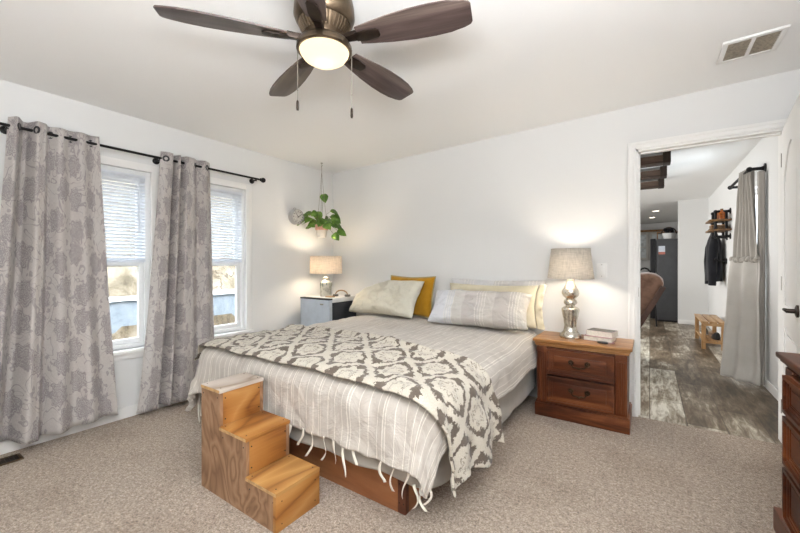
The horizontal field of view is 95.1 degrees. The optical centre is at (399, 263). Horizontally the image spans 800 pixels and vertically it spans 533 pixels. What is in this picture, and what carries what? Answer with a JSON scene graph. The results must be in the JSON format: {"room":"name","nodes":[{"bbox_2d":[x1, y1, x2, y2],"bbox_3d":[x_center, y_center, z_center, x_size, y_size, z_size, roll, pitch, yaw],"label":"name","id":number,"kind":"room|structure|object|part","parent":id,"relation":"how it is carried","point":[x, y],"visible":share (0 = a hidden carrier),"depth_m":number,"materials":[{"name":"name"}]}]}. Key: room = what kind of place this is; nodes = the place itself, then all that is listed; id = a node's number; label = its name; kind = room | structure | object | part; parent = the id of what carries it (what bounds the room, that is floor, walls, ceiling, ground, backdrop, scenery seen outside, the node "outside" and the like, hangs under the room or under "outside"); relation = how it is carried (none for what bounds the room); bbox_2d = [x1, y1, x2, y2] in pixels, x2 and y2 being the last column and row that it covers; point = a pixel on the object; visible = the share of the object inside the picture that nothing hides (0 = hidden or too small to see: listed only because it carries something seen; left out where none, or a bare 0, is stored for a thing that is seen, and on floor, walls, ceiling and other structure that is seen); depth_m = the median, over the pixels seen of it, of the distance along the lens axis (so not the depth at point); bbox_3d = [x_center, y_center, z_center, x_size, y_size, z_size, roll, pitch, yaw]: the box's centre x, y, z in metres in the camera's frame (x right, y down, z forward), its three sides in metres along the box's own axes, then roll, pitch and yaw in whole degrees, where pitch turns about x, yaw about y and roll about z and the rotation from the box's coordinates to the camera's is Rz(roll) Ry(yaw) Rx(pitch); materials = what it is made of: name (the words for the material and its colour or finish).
{"room":"bedroom","nodes":[
{"label":"bedroom","id":0,"kind":"room"},
{"bbox_2d":[0,79,332,408],"bbox_3d":[-2.268,0.006,2.691,0.120,2.360,5.090,0,0,34],"label":"wall","id":1,"kind":"structure","parent":0,"point":[282,250],"depth_m":3.71,"materials":[{"name":"white paint"}]},
{"bbox_2d":[0,394,201,454],"bbox_3d":[-2.219,1.143,2.645,0.013,0.085,4.870,0,0,34],"label":"baseboard","id":2,"kind":"structure","parent":1,"relation":"attached to","point":[6,446],"depth_m":2.58,"materials":[{"name":"white paint"}]},
{"bbox_2d":[100,155,158,361],"bbox_3d":[-2.239,-0.028,2.689,0.160,1.528,0.828,0,0,34],"label":"window","id":3,"kind":"structure","parent":1,"relation":"in","point":[143,268],"depth_m":2.93,"materials":[{"name":"white paint"}]},
{"bbox_3d":[-2.285,-0.338,2.721,0.033,0.723,0.630,0,0,34],"label":"sash","id":4,"kind":"part","parent":3,"relation":"part of","materials":[{"name":"white plastic"}]},
{"bbox_2d":[101,169,145,261],"bbox_3d":[-2.217,-0.353,2.674,0.043,0.687,0.624,0,0,34],"label":"window blind","id":5,"kind":"object","parent":3,"relation":"attached to","point":[108,173],"visible":0.49,"depth_m":2.82,"materials":[{"name":"white"}]},
{"bbox_3d":[-2.221,-0.019,2.678,0.024,0.018,0.624,0,0,34],"label":"rail","id":6,"kind":"part","parent":5,"relation":"part of","materials":[{"name":"white"}]},
{"bbox_3d":[-2.253,0.304,2.699,0.035,0.644,0.630,0,0,34],"label":"sash","id":7,"kind":"part","parent":3,"relation":"part of","materials":[{"name":"white plastic"}]},
{"bbox_3d":[-2.204,0.676,2.665,0.075,0.030,0.828,0,0,34],"label":"sill","id":8,"kind":"part","parent":3,"relation":"part of","materials":[{"name":"white paint"}]},
{"bbox_3d":[-2.204,-0.066,2.666,0.014,1.453,0.816,0,0,34],"label":"casing","id":9,"kind":"part","parent":3,"relation":"part of","materials":[{"name":"white paint"}]},
{"bbox_2d":[0,122,265,183],"bbox_3d":[-1.940,-0.840,2.967,0.111,0.064,1.907,0,0,34],"label":"curtain rod","id":10,"kind":"object","parent":1,"relation":"attached to","point":[3,129],"visible":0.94,"depth_m":2.77,"materials":[{"name":"black metal"}]},
{"bbox_2d":[0,116,118,444],"bbox_3d":[-2.247,0.106,2.383,0.182,2.014,0.676,0,0,34],"label":"curtain","id":11,"kind":"object","parent":10,"relation":"hanging from","point":[57,371],"visible":1,"depth_m":2.40,"materials":[{"name":"fabric"}]},
{"bbox_2d":[136,151,213,412],"bbox_3d":[-1.838,0.118,3.043,0.131,2.037,0.625,0,0,34],"label":"curtain","id":12,"kind":"object","parent":10,"relation":"hanging from","point":[180,317],"visible":0.91,"depth_m":3.03,"materials":[{"name":"fabric"}]},
{"bbox_2d":[210,177,253,338],"bbox_3d":[-1.766,-0.028,3.383,0.160,1.528,0.828,0,0,34],"label":"window","id":13,"kind":"structure","parent":1,"relation":"in","point":[230,328],"depth_m":3.64,"materials":[{"name":"white paint"}]},
{"bbox_3d":[-1.812,-0.338,3.415,0.033,0.723,0.630,0,0,34],"label":"sash","id":14,"kind":"part","parent":13,"relation":"part of","materials":[{"name":"white plastic"}]},
{"bbox_2d":[210,188,241,261],"bbox_3d":[-1.744,-0.353,3.368,0.043,0.687,0.624,0,0,34],"label":"window blind","id":15,"kind":"object","parent":13,"relation":"attached to","point":[214,191],"visible":0.52,"depth_m":3.50,"materials":[{"name":"white"}]},
{"bbox_3d":[-1.748,-0.019,3.371,0.024,0.018,0.624,0,0,34],"label":"rail","id":16,"kind":"part","parent":15,"relation":"part of","materials":[{"name":"white"}]},
{"bbox_3d":[-1.618,-0.355,3.537,0.002,0.658,0.002,0,0,34],"label":"lift cord","id":17,"kind":"part","parent":15,"relation":"part of","materials":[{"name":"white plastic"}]},
{"bbox_3d":[-1.780,0.304,3.393,0.035,0.644,0.630,0,0,34],"label":"sash","id":18,"kind":"part","parent":13,"relation":"part of","materials":[{"name":"white plastic"}]},
{"bbox_3d":[-1.730,0.676,3.359,0.075,0.030,0.828,0,0,34],"label":"sill","id":19,"kind":"part","parent":13,"relation":"part of","materials":[{"name":"white paint"}]},
{"bbox_2d":[288,208,303,224],"bbox_3d":[-1.169,-0.534,4.126,0.078,0.195,0.174,0,0,34],"label":"wall clock","id":20,"kind":"object","parent":1,"relation":"attached to","point":[296,216],"visible":0.98,"depth_m":4.09,"materials":[{"name":"white"}]},
{"bbox_2d":[0,314,784,532],"bbox_3d":[2.413,1.236,5.617,4.555,0.100,15.200,0,0,34],"label":"floor","id":21,"kind":"structure","parent":0,"point":[140,473],"depth_m":2.03,"materials":[{"name":"carpet"}]},
{"bbox_2d":[0,453,23,465],"bbox_3d":[-2.410,1.183,2.128,0.110,0.007,0.300,0,0,34],"label":"floor vent","id":22,"kind":"object","parent":21,"relation":"in","point":[16,457],"visible":1,"depth_m":2.21,"materials":[{"name":"brown metal"}]},
{"bbox_2d":[0,455,19,463],"bbox_3d":[-2.410,1.183,2.128,0.084,0.005,0.270,0,0,34],"label":"grille","id":23,"kind":"object","parent":22,"relation":"attached to","point":[12,458],"depth_m":2.21,"materials":[{"name":"brown metal"}]},
{"bbox_2d":[201,372,319,532],"bbox_3d":[-0.730,0.914,1.882,0.632,0.544,0.259,0,0,34],"label":"step stool","id":24,"kind":"object","parent":21,"relation":"on","point":[282,486],"visible":1,"depth_m":1.82,"materials":[{"name":"wood"}]},
{"bbox_3d":[-0.797,0.923,1.787,0.626,0.525,0.018,0,0,34],"label":"panel","id":25,"kind":"part","parent":24,"relation":"part of","materials":[{"name":"wood"}]},
{"bbox_3d":[-0.665,0.923,1.980,0.626,0.525,0.018,0,0,34],"label":"panel","id":26,"kind":"part","parent":24,"relation":"part of","materials":[{"name":"wood"}]},
{"bbox_2d":[228,418,422,515],"bbox_3d":[-0.073,1.091,2.915,1.513,0.190,1.866,0,0,34],"label":"platform bed","id":27,"kind":"object","parent":21,"relation":"on","point":[366,482],"visible":0.26,"depth_m":1.87,"materials":[{"name":"brown wood"}]},
{"bbox_2d":[289,369,534,487],"bbox_3d":[-0.073,0.869,2.876,1.792,0.365,1.990,0,0,34],"label":"mattress","id":28,"kind":"object","parent":27,"relation":"on","point":[513,399],"visible":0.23,"depth_m":1.89,"materials":[{"name":"fabric"}]},
{"bbox_2d":[185,313,536,511],"bbox_3d":[-0.145,0.826,2.843,2.016,0.580,2.037,0,0,34],"label":"duvet","id":29,"kind":"object","parent":28,"relation":"on","point":[391,428],"visible":0.52,"depth_m":1.96,"materials":[{"name":"fabric"}]},
{"bbox_2d":[194,324,504,497],"bbox_3d":[-0.441,0.745,2.362,2.098,0.529,0.812,0,0,34],"label":"throw blanket","id":30,"kind":"object","parent":29,"relation":"on","point":[457,391],"visible":0.98,"depth_m":1.94,"materials":[{"name":"fabric"}]},
{"bbox_2d":[349,280,423,317],"bbox_3d":[-0.164,0.356,3.858,0.858,0.366,0.300,0,0,38],"label":"bed pillow","id":31,"kind":"object","parent":29,"relation":"on","point":[389,297],"visible":1,"depth_m":3.71,"materials":[{"name":"beige fabric"}]},
{"bbox_2d":[391,275,435,317],"bbox_3d":[0.109,0.345,3.901,0.588,0.430,0.161,0,0,36],"label":"throw pillow","id":32,"kind":"object","parent":29,"relation":"on","point":[423,305],"visible":0.44,"depth_m":3.76,"materials":[{"name":"fabric"}]},
{"bbox_2d":[427,289,531,329],"bbox_3d":[0.671,0.386,3.157,0.862,0.314,0.286,0,0,29],"label":"bed pillow","id":33,"kind":"object","parent":29,"relation":"on","point":[491,309],"visible":1,"depth_m":3.04,"materials":[{"name":"fabric"}]},
{"bbox_2d":[450,283,546,329],"bbox_3d":[0.843,0.367,3.297,0.893,0.370,0.144,0,0,33],"label":"bed pillow","id":34,"kind":"object","parent":29,"relation":"on","point":[530,316],"visible":0.29,"depth_m":3.12,"materials":[{"name":"fabric"}]},
{"bbox_2d":[452,278,545,325],"bbox_3d":[0.873,0.345,3.401,0.903,0.400,0.131,0,0,34],"label":"bed pillow","id":35,"kind":"object","parent":29,"relation":"on","point":[454,280],"visible":0.13,"depth_m":3.36,"materials":[{"name":"fabric"}]},
{"bbox_3d":[0.548,1.091,2.510,0.030,0.190,1.835,0,0,34],"label":"rail","id":36,"kind":"part","parent":27,"relation":"part of","materials":[{"name":"brown wood"}]},
{"bbox_2d":[300,294,355,325],"bbox_3d":[-0.801,0.776,4.110,0.449,0.820,0.432,0,0,34],"label":"mini fridge","id":37,"kind":"object","parent":21,"relation":"on","point":[315,309],"visible":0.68,"depth_m":3.94,"materials":[{"name":"silver metal"}]},
{"bbox_3d":[-0.908,0.750,3.953,0.445,0.752,0.048,0,0,34],"label":"door","id":38,"kind":"part","parent":37,"relation":"part of","materials":[{"name":"silver metal"}]},
{"bbox_2d":[309,256,341,296],"bbox_3d":[-0.823,0.142,4.072,0.362,0.448,0.362,0,0,34],"label":"table lamp","id":39,"kind":"object","parent":37,"relation":"on","point":[325,265],"visible":0.98,"depth_m":3.94,"materials":[{"name":"fabric"}]},
{"bbox_3d":[-0.823,0.015,4.072,0.356,0.190,0.356,0,0,34],"label":"lamp shade","id":40,"kind":"part","parent":39,"relation":"part of","materials":[{"name":"fabric"}]},
{"bbox_3d":[-0.786,0.391,4.131,0.449,0.050,0.380,0,0,34],"label":"panel","id":41,"kind":"part","parent":37,"relation":"part of","materials":[{"name":"white"}]},
{"bbox_2d":[333,290,350,296],"bbox_3d":[-0.651,0.329,4.076,0.212,0.074,0.067,0,0,14],"label":"headphones","id":42,"kind":"object","parent":37,"relation":"on","point":[335,294],"visible":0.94,"depth_m":4.06,"materials":[{"name":"beige leather"}]},
{"bbox_2d":[533,331,633,434],"bbox_3d":[1.417,0.886,2.840,0.665,0.600,0.424,0,0,34],"label":"nightstand","id":43,"kind":"object","parent":21,"relation":"on","point":[580,381],"visible":1,"depth_m":2.68,"materials":[{"name":"brown wood"}]},
{"bbox_2d":[547,248,594,339],"bbox_3d":[1.347,0.234,2.894,0.340,0.703,0.340,0,0,34],"label":"table lamp","id":44,"kind":"object","parent":43,"relation":"on","point":[570,264],"visible":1,"depth_m":2.82,"materials":[{"name":"silver glass"}]},
{"bbox_3d":[1.347,0.001,2.894,0.334,0.230,0.334,0,0,34],"label":"lamp shade","id":45,"kind":"part","parent":44,"relation":"part of","materials":[{"name":"fabric"}]},
{"bbox_3d":[1.308,0.956,2.680,0.148,0.062,0.036,0,0,34],"label":"bail pull","id":46,"kind":"part","parent":43,"relation":"part of","materials":[{"name":"brown metal"}]},
{"bbox_3d":[1.308,0.747,2.680,0.148,0.062,0.036,0,0,34],"label":"bail pull","id":47,"kind":"part","parent":43,"relation":"part of","materials":[{"name":"brown metal"}]},
{"bbox_3d":[1.321,0.959,2.699,0.349,0.104,0.004,0,0,34],"label":"drawer panel","id":48,"kind":"part","parent":43,"relation":"part of","materials":[{"name":"brown wood"}]},
{"bbox_3d":[1.321,0.750,2.699,0.349,0.094,0.004,0,0,34],"label":"drawer panel","id":49,"kind":"part","parent":43,"relation":"part of","materials":[{"name":"brown wood"}]},
{"bbox_3d":[1.326,0.959,2.707,0.453,0.204,0.052,0,0,34],"label":"drawer","id":50,"kind":"part","parent":43,"relation":"part of","materials":[{"name":"brown wood"}]},
{"bbox_3d":[1.326,0.750,2.707,0.453,0.194,0.052,0,0,34],"label":"drawer","id":51,"kind":"part","parent":43,"relation":"part of","materials":[{"name":"brown wood"}]},
{"bbox_2d":[583,334,615,342],"bbox_3d":[1.526,0.568,2.796,0.195,0.035,0.145,0,0,42],"label":"book","id":52,"kind":"object","parent":43,"relation":"on","point":[585,337],"visible":0.66,"depth_m":2.75,"materials":[{"name":"paper"}]},
{"bbox_2d":[586,328,617,337],"bbox_3d":[1.544,0.529,2.796,0.135,0.041,0.185,0,0,-42],"label":"book","id":53,"kind":"object","parent":52,"relation":"on","point":[606,333],"visible":1,"depth_m":2.76,"materials":[{"name":"paper"}]},
{"bbox_2d":[597,341,614,343],"bbox_3d":[1.504,0.580,2.674,0.118,0.012,0.053,0,0,29],"label":"key fob","id":54,"kind":"object","parent":43,"relation":"on","point":[600,342],"visible":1,"depth_m":2.66,"materials":[{"name":"black plastic"}]},
{"bbox_2d":[640,267,657,326],"bbox_3d":[4.780,0.629,7.149,0.407,1.116,0.408,0,0,34],"label":"bar stool","id":55,"kind":"object","parent":21,"relation":"on","point":[644,267],"visible":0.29,"depth_m":6.90,"materials":[{"name":"black plastic"}]},
{"bbox_3d":[4.825,0.836,6.913,0.067,0.702,0.068,0,0,34],"label":"leg","id":56,"kind":"part","parent":55,"relation":"part of","materials":[{"name":"black metal"}]},
{"bbox_2d":[640,272,665,328],"bbox_3d":[2.513,0.645,4.484,1.186,1.081,0.918,0,0,34],"label":"recliner","id":57,"kind":"object","parent":21,"relation":"on","point":[651,284],"visible":0.16,"depth_m":3.98,"materials":[{"name":"leather"}]},
{"bbox_2d":[650,238,677,321],"bbox_3d":[5.739,0.336,7.694,0.790,1.700,0.730,0,0,34],"label":"refrigerator","id":58,"kind":"object","parent":21,"relation":"on","point":[665,265],"visible":0.38,"depth_m":7.46,"materials":[{"name":"metal"}]},
{"bbox_3d":[5.452,0.841,7.890,0.095,0.590,0.730,0,0,34],"label":"freezer drawer","id":59,"kind":"part","parent":58,"relation":"part of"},
{"bbox_3d":[5.452,0.011,7.890,0.095,1.050,0.730,0,0,34],"label":"door","id":60,"kind":"part","parent":58,"relation":"part of","materials":[{"name":"metal"}]},
{"bbox_2d":[658,246,664,253],"bbox_3d":[5.370,-0.274,7.508,0.110,0.170,0.002,0,0,34],"label":"paper notice","id":61,"kind":"object","parent":58,"relation":"attached to","point":[661,249],"visible":1,"depth_m":7.51,"materials":[{"name":"paper"}]},
{"bbox_2d":[661,227,676,238],"bbox_3d":[5.581,-0.632,7.596,0.240,0.252,0.240,0,0,-11],"label":"basket","id":62,"kind":"object","parent":58,"relation":"on","point":[666,235],"visible":0.98,"depth_m":7.53,"materials":[{"name":"wood"}]},
{"bbox_2d":[662,233,675,238],"bbox_3d":[5.581,-0.566,7.596,0.240,0.120,0.240,0,0,34],"label":"bowl","id":63,"kind":"object","parent":62,"relation":"on","point":[665,235],"depth_m":7.52,"materials":[{"name":"ceramic"}]},
{"bbox_2d":[694,314,724,350],"bbox_3d":[4.552,0.994,5.393,0.267,0.385,0.940,0,0,34],"label":"bench","id":64,"kind":"object","parent":21,"relation":"on","point":[705,319],"visible":0.8,"depth_m":5.09,"materials":[{"name":"brown wood"}]},
{"bbox_3d":[4.710,1.005,5.805,0.048,0.362,0.048,0,0,34],"label":"leg","id":65,"kind":"part","parent":64,"relation":"part of","materials":[{"name":"brown wood"}]},
{"bbox_3d":[4.226,1.005,5.095,0.048,0.362,0.048,0,0,34],"label":"leg","id":66,"kind":"part","parent":64,"relation":"part of","materials":[{"name":"brown wood"}]},
{"bbox_2d":[711,332,720,339],"bbox_3d":[4.446,1.005,5.151,0.090,0.100,0.295,0,0,32],"label":"shoe","id":67,"kind":"object","parent":64,"relation":"on","point":[716,336],"visible":1,"depth_m":5.05,"materials":[{"name":"black plastic"}]},
{"bbox_3d":[4.399,1.005,4.976,0.048,0.362,0.048,0,0,34],"label":"leg","id":68,"kind":"part","parent":64,"relation":"part of","materials":[{"name":"brown wood"}]},
{"bbox_2d":[773,352,799,532],"bbox_3d":[1.429,0.788,0.859,0.534,0.795,1.566,0,0,34],"label":"dresser","id":69,"kind":"object","parent":21,"relation":"on","point":[786,519],"visible":1,"depth_m":1.47,"materials":[{"name":"brown wood"}]},
{"bbox_3d":[1.254,0.950,0.979,0.062,0.222,1.268,0,0,34],"label":"drawer","id":70,"kind":"part","parent":69,"relation":"part of","materials":[{"name":"brown wood"}]},
{"bbox_3d":[1.254,0.728,0.979,0.062,0.201,1.268,0,0,34],"label":"drawer","id":71,"kind":"part","parent":69,"relation":"part of","materials":[{"name":"brown wood"}]},
{"bbox_3d":[1.254,0.538,0.979,0.062,0.159,1.268,0,0,34],"label":"drawer","id":72,"kind":"part","parent":69,"relation":"part of","materials":[{"name":"brown wood"}]},
{"bbox_3d":[1.242,0.950,0.987,0.004,0.122,1.164,0,0,34],"label":"drawer panel","id":73,"kind":"part","parent":69,"relation":"part of","materials":[{"name":"brown wood"}]},
{"bbox_3d":[1.242,0.728,0.987,0.004,0.101,1.164,0,0,34],"label":"drawer panel","id":74,"kind":"part","parent":69,"relation":"part of","materials":[{"name":"brown wood"}]},
{"bbox_3d":[1.242,0.538,0.987,0.004,0.059,1.164,0,0,34],"label":"drawer panel","id":75,"kind":"part","parent":69,"relation":"part of","materials":[{"name":"brown wood"}]},
{"bbox_2d":[0,0,799,223],"bbox_3d":[2.413,-1.271,5.617,4.555,0.259,15.200,0,0,34],"label":"ceiling","id":76,"kind":"structure","parent":0,"point":[519,65],"depth_m":2.25,"materials":[{"name":"white paint"}]},
{"bbox_2d":[153,0,472,117],"bbox_3d":[-0.313,-0.928,1.699,1.278,0.538,1.226,0,0,34],"label":"ceiling fan","id":77,"kind":"object","parent":76,"relation":"hanging from","point":[326,26],"visible":1,"depth_m":1.58,"materials":[{"name":"wood"}]},
{"bbox_3d":[-0.735,-1.004,1.533,0.495,0.007,0.154,0,13,-18],"label":"blade","id":78,"kind":"part","parent":77,"relation":"part of","materials":[{"name":"brown wood"}]},
{"bbox_3d":[-0.587,-1.004,1.995,0.154,0.007,0.495,-16,9,-35],"label":"blade","id":79,"kind":"part","parent":77,"relation":"part of","materials":[{"name":"brown wood"}]},
{"bbox_3d":[-0.468,-0.857,1.671,0.005,0.225,0.005,0,0,23],"label":"pull chain","id":80,"kind":"part","parent":77,"relation":"part of","materials":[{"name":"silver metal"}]},
{"bbox_3d":[-0.341,-1.004,1.250,0.154,0.007,0.495,13,0,0],"label":"blade","id":81,"kind":"part","parent":77,"relation":"part of","materials":[{"name":"wood"}]},
{"bbox_3d":[-0.343,-0.934,1.662,0.224,0.057,0.224,0,0,34],"label":"lamp shade","id":82,"kind":"part","parent":77,"relation":"part of","materials":[{"name":"white"}]},
{"bbox_3d":[-0.219,-0.837,1.660,0.005,0.265,0.005,0,0,-44],"label":"pull chain","id":83,"kind":"part","parent":77,"relation":"part of","materials":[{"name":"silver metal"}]},
{"bbox_3d":[-0.102,-1.004,1.997,0.154,0.007,0.495,-16,-9,35],"label":"blade","id":84,"kind":"part","parent":77,"relation":"part of","materials":[{"name":"brown wood"}]},
{"bbox_3d":[0.050,-1.004,1.537,0.495,0.007,0.154,0,-13,18],"label":"blade","id":85,"kind":"part","parent":77,"relation":"part of","materials":[{"name":"brown wood"}]},
{"bbox_2d":[297,163,345,240],"bbox_3d":[-0.920,-0.706,4.214,0.501,0.887,0.416,0,0,34],"label":"plant","id":86,"kind":"object","parent":76,"relation":"hanging from","point":[321,225],"visible":0.96,"depth_m":4.18,"materials":[{"name":"green plant"}]},
{"bbox_3d":[-0.896,-0.350,4.188,0.136,0.103,0.136,0,0,34],"label":"pot","id":87,"kind":"part","parent":86,"relation":"part of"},
{"bbox_2d":[640,179,663,189],"bbox_3d":[2.525,-1.163,6.146,3.100,0.130,0.180,0,0,34],"label":"ceiling beam","id":88,"kind":"structure","parent":76,"relation":"attached to","point":[659,184],"depth_m":5.30,"materials":[{"name":"brown wood"}]},
{"bbox_2d":[640,166,666,180],"bbox_3d":[2.108,-1.163,5.522,3.100,0.130,0.180,0,0,34],"label":"ceiling beam","id":89,"kind":"structure","parent":76,"relation":"attached to","point":[661,173],"depth_m":4.67,"materials":[{"name":"brown wood"}]},
{"bbox_2d":[640,151,670,167],"bbox_3d":[1.694,-1.163,4.897,3.100,0.130,0.180,0,0,34],"label":"ceiling beam","id":90,"kind":"structure","parent":76,"relation":"attached to","point":[665,159],"depth_m":4.04,"materials":[{"name":"brown wood"}]},
{"bbox_2d":[716,24,790,64],"bbox_3d":[1.983,-1.229,2.073,0.264,0.012,0.260,-2,-1,34],"label":"ceiling vent","id":91,"kind":"object","parent":76,"relation":"in","point":[769,40],"visible":1,"depth_m":2.06,"materials":[{"name":"white plastic"}]},
{"bbox_2d":[723,39,750,60],"bbox_3d":[1.936,-1.228,2.105,0.097,0.009,0.210,-2,-1,34],"label":"grille","id":92,"kind":"object","parent":91,"relation":"attached to","point":[737,50],"depth_m":2.11,"materials":[{"name":"metal"}]},
{"bbox_2d":[749,31,780,53],"bbox_3d":[2.031,-1.231,2.041,0.097,0.009,0.210,-2,-1,34],"label":"grille","id":93,"kind":"object","parent":91,"relation":"attached to","point":[767,42],"depth_m":2.04,"materials":[{"name":"metal"}]},
{"bbox_2d":[333,69,799,387],"bbox_3d":[0.964,-0.041,3.494,4.315,2.454,0.120,0,0,34],"label":"wall","id":94,"kind":"structure","parent":0,"point":[496,208],"depth_m":3.29,"materials":[{"name":"white paint"}]},
{"bbox_2d":[528,387,536,396],"bbox_3d":[0.468,1.143,3.753,3.177,0.085,0.013,0,0,34],"label":"baseboard","id":95,"kind":"structure","parent":94,"relation":"attached to","point":[533,393],"depth_m":3.25,"materials":[{"name":"white paint"}]},
{"bbox_2d":[597,263,606,277],"bbox_3d":[1.632,0.056,2.960,0.074,0.116,0.010,0,0,34],"label":"light switch","id":96,"kind":"object","parent":94,"relation":"attached to","point":[601,267],"visible":1,"depth_m":2.96,"materials":[{"name":"white plastic"}]},
{"bbox_2d":[628,118,787,442],"bbox_3d":[2.200,0.126,2.651,0.927,2.120,0.160,0,0,34],"label":"trim","id":97,"kind":"structure","parent":94,"relation":"attached to","point":[763,129],"depth_m":2.79,"materials":[{"name":"white paint"}]},
{"bbox_2d":[781,93,799,415],"bbox_3d":[2.231,0.158,2.102,0.097,2.033,0.765,0,0,41],"label":"door","id":98,"kind":"structure","parent":94,"relation":"in","point":[790,155],"depth_m":2.06,"materials":[{"name":"white paint"}]},
{"bbox_3d":[2.033,0.244,1.909,0.054,0.064,0.148,0,0,41],"label":"lever handle","id":99,"kind":"part","parent":98,"relation":"part of","materials":[{"name":"brown metal"}]},
{"bbox_2d":[640,222,677,271],"bbox_3d":[6.704,-0.064,11.962,4.255,2.500,0.120,0,0,34],"label":"wall","id":100,"kind":"structure","parent":0,"point":[653,226],"depth_m":11.20,"materials":[{"name":"white paint"}]},
{"bbox_2d":[640,229,663,259],"bbox_3d":[7.153,-0.549,11.329,1.910,0.910,0.380,0,0,34],"label":"upper cabinet","id":101,"kind":"object","parent":100,"relation":"attached to","point":[645,235],"visible":0.16,"depth_m":10.96,"materials":[{"name":"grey wood"}]},
{"bbox_3d":[7.250,-0.519,11.067,0.325,0.690,0.005,0,0,34],"label":"glass pane","id":102,"kind":"part","parent":101,"relation":"part of","materials":[{"name":"glass"}]},
{"bbox_3d":[7.249,-0.519,11.066,0.445,0.810,0.023,0,0,34],"label":"door","id":103,"kind":"part","parent":101,"relation":"part of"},
{"bbox_3d":[7.153,-0.974,11.329,1.910,0.060,0.380,0,0,34],"label":"crown","id":104,"kind":"part","parent":101,"relation":"part of","materials":[{"name":"brown wood"}]},
{"bbox_3d":[7.629,-0.519,10.807,0.445,0.810,0.023,0,0,34],"label":"door","id":105,"kind":"part","parent":101,"relation":"part of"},
{"bbox_3d":[7.630,-0.519,10.807,0.325,0.690,0.005,0,0,34],"label":"glass pane","id":106,"kind":"part","parent":101,"relation":"part of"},
{"bbox_2d":[678,198,708,319],"bbox_3d":[5.713,-0.036,7.142,0.460,2.444,0.120,0,0,34],"label":"wall","id":107,"kind":"structure","parent":0,"point":[693,293],"depth_m":7.10,"materials":[{"name":"white paint"}]},
{"bbox_2d":[678,319,700,324],"bbox_3d":[5.671,1.143,7.091,0.447,0.085,0.013,0,0,34],"label":"baseboard","id":108,"kind":"structure","parent":107,"relation":"attached to","point":[691,322],"depth_m":7.13,"materials":[{"name":"white paint"}]},
{"bbox_2d":[709,136,777,388],"bbox_3d":[5.629,-0.040,6.504,0.120,2.452,10.110,0,0,34],"label":"wall","id":109,"kind":"structure","parent":0,"point":[766,149],"depth_m":3.48,"materials":[{"name":"white paint"}]},
{"bbox_2d":[705,208,731,239],"bbox_3d":[4.538,-0.554,5.220,0.235,0.434,0.480,0,0,34],"label":"shelf","id":110,"kind":"object","parent":109,"relation":"attached to","point":[714,221],"visible":0.95,"depth_m":5.12,"materials":[{"name":"brown wood"}]},
{"bbox_2d":[709,224,724,228],"bbox_3d":[4.542,-0.511,5.230,0.170,0.067,0.250,0,0,34],"label":"storage box","id":111,"kind":"object","parent":110,"relation":"on","point":[722,226],"visible":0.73,"depth_m":5.13,"materials":[{"name":"brown wood"}]},
{"bbox_3d":[4.643,-0.554,5.330,0.186,0.434,0.083,0,0,34],"label":"pipe frame","id":112,"kind":"part","parent":110,"relation":"part of","materials":[{"name":"metal"}]},
{"bbox_2d":[718,209,724,218],"bbox_3d":[4.457,-0.685,5.070,0.070,0.146,0.069,0,0,34],"label":"bottle","id":113,"kind":"object","parent":110,"relation":"on","point":[721,215],"visible":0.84,"depth_m":5.05,"materials":[{"name":"orange glass"}]},
{"bbox_3d":[4.491,-0.554,5.107,0.186,0.434,0.083,0,0,34],"label":"pipe frame","id":114,"kind":"part","parent":110,"relation":"part of","materials":[{"name":"metal"}]},
{"bbox_2d":[714,258,726,263],"bbox_3d":[4.772,-0.263,5.479,0.140,0.542,0.393,0,0,34],"label":"hook rail","id":115,"kind":"object","parent":109,"relation":"attached to","point":[716,259],"visible":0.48,"depth_m":5.34,"materials":[{"name":"metal"}]},
{"bbox_2d":[704,234,722,285],"bbox_3d":[4.815,-0.103,5.613,0.208,0.866,0.562,0,0,34],"label":"jacket","id":116,"kind":"object","parent":115,"relation":"hanging from","point":[713,270],"visible":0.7,"depth_m":5.43,"materials":[{"name":"fabric"}]},
{"bbox_2d":[708,326,777,400],"bbox_3d":[4.297,1.143,4.669,0.013,0.085,5.537,0,0,34],"label":"baseboard","id":117,"kind":"structure","parent":109,"relation":"attached to","point":[771,388],"depth_m":3.34,"materials":[{"name":"white paint"}]},
{"bbox_2d":[728,163,766,189],"bbox_3d":[3.766,-0.924,4.004,0.140,0.090,1.129,0,0,34],"label":"curtain rod","id":118,"kind":"object","parent":109,"relation":"attached to","point":[764,167],"visible":0.85,"depth_m":3.59,"materials":[{"name":"metal"}]},
{"bbox_2d":[720,170,760,385],"bbox_3d":[3.436,0.101,3.715,0.280,2.111,0.473,0,0,34],"label":"curtain","id":119,"kind":"object","parent":118,"relation":"hanging from","point":[740,361],"visible":0.99,"depth_m":3.65,"materials":[{"name":"fabric"}]},
{"bbox_2d":[757,170,764,384],"bbox_3d":[3.468,0.136,3.513,0.057,2.040,0.073,0,0,34],"label":"curtain","id":120,"kind":"object","parent":118,"relation":"hanging from","point":[760,174],"visible":0.86,"depth_m":3.49,"materials":[{"name":"fabric"}]},
{"bbox_2d":[755,181,756,199],"bbox_3d":[3.852,-0.179,3.952,0.120,1.350,0.950,0,0,34],"label":"window","id":121,"kind":"structure","parent":109,"relation":"in","point":[756,181],"depth_m":3.96,"materials":[{"name":"white paint"}]},
{"label":"outside","id":122,"kind":"structure","parent":0,"visible":0},
{"bbox_3d":[-6.494,1.561,6.851,11.550,0.250,28.000,0,0,34],"label":"ground","id":123,"kind":"structure","parent":122,"visible":0},
{"bbox_2d":[109,289,234,339],"bbox_3d":[-3.361,0.969,5.924,0.610,1.034,22.000,0,0,34],"label":"wall","id":124,"kind":"structure","parent":123,"relation":"on","point":[123,309],"depth_m":5.14,"materials":[{"name":"concrete"}]},
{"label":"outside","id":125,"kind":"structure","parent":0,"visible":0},
{"bbox_2d":[102,179,234,296],"bbox_3d":[-6.396,-3.462,7.995,7.449,8.846,22.052,0,0,34],"label":"hillside","id":126,"kind":"structure","parent":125,"point":[122,281],"depth_m":6.00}
]}

